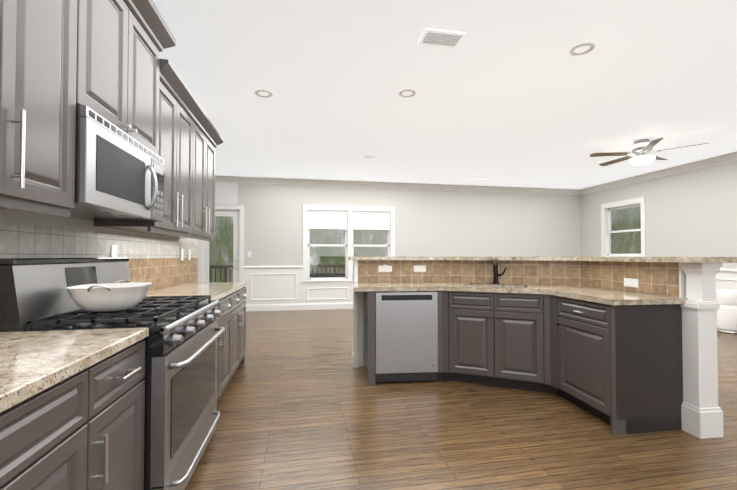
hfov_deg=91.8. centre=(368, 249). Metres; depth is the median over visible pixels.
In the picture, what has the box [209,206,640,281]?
backdrop
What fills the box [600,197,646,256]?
window
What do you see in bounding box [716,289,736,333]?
sofa
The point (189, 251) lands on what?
outlet
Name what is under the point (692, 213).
wall
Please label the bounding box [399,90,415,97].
recessed light
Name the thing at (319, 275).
outdoor sofa
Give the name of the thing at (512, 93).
ceiling
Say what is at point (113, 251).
outlet
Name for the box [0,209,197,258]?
wall
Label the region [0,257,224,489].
range
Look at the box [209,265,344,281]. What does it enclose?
railing
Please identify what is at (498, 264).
faucet
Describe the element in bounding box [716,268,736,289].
trim
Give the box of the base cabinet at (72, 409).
[0,366,95,489]
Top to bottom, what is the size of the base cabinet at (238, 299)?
0.880 m
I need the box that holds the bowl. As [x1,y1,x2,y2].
[65,280,151,311]
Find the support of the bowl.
on the range
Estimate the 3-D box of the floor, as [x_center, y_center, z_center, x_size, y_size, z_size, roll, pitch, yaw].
[1.251,1.319,3.105,11.030,0.100,11.050,0,-1,-10]
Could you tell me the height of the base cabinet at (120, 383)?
0.880 m
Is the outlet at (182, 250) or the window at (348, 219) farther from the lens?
the window at (348, 219)
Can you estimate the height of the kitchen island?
1.170 m
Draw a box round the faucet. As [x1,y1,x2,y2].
[492,258,505,283]
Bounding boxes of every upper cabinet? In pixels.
[0,0,83,215]
[84,0,163,158]
[94,64,195,235]
[167,112,215,239]
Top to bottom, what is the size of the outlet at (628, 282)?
0.070 m
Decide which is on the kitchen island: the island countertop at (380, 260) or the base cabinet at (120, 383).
the island countertop at (380, 260)
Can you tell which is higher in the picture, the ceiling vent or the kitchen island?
the ceiling vent
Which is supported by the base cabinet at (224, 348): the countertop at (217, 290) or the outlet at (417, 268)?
the countertop at (217, 290)
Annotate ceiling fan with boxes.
[589,137,708,165]
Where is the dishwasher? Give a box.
[375,292,437,381]
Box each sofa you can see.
[310,273,344,277]
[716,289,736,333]
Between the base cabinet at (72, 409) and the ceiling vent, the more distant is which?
the ceiling vent
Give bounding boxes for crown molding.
[215,175,579,194]
[579,151,736,194]
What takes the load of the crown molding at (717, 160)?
attached to the wall at (692, 213)
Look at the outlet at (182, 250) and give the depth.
3.75 m
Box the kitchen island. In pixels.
[352,261,722,438]
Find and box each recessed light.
[255,90,272,97]
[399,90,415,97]
[570,43,594,55]
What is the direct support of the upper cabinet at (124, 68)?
attached to the wall at (23, 234)
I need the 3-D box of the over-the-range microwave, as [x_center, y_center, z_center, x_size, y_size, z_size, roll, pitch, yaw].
[-1.394,-0.384,1.832,0.450,0.400,0.828,0,-1,-10]
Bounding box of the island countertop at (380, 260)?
[349,257,736,264]
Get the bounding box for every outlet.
[111,245,116,257]
[181,249,183,259]
[188,249,190,259]
[378,265,391,271]
[414,265,425,271]
[624,278,638,287]
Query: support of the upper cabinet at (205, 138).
attached to the wall at (23, 234)
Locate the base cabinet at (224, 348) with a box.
[215,294,231,400]
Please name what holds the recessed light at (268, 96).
in the ceiling
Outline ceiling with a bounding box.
[153,0,736,188]
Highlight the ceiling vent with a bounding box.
[418,29,465,46]
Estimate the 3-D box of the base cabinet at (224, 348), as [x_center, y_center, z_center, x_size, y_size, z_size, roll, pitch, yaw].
[-1.475,0.823,2.759,0.630,0.880,0.839,0,-1,-10]
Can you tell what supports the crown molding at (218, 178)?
attached to the wall at (440, 223)
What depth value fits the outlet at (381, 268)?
3.96 m
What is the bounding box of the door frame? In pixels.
[198,205,243,281]
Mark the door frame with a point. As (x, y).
(236, 212)
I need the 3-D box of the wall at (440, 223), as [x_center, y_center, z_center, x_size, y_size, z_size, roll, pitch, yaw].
[0.282,-0.113,8.476,11.030,2.950,0.186,0,-1,-10]
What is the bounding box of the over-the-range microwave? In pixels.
[70,105,163,221]
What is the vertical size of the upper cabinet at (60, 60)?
1.245 m
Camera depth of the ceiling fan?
5.33 m
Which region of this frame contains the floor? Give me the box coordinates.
[185,309,736,489]
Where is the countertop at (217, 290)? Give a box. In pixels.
[145,282,247,301]
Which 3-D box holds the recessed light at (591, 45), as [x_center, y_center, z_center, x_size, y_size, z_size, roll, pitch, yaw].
[1.793,-1.686,2.997,0.184,0.018,0.184,0,-1,-10]
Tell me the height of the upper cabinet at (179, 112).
1.080 m
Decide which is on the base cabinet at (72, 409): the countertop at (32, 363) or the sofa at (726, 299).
the countertop at (32, 363)
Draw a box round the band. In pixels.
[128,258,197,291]
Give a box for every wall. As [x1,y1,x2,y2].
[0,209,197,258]
[215,182,580,311]
[580,160,736,268]
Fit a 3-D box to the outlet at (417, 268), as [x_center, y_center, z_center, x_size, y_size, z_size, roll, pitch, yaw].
[0.574,0.209,3.998,0.140,0.070,0.018,0,-1,-10]
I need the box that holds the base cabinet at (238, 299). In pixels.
[232,286,245,375]
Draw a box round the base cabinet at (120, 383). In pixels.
[96,340,144,489]
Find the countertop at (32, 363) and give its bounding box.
[0,327,148,413]
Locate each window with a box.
[302,205,394,284]
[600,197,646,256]

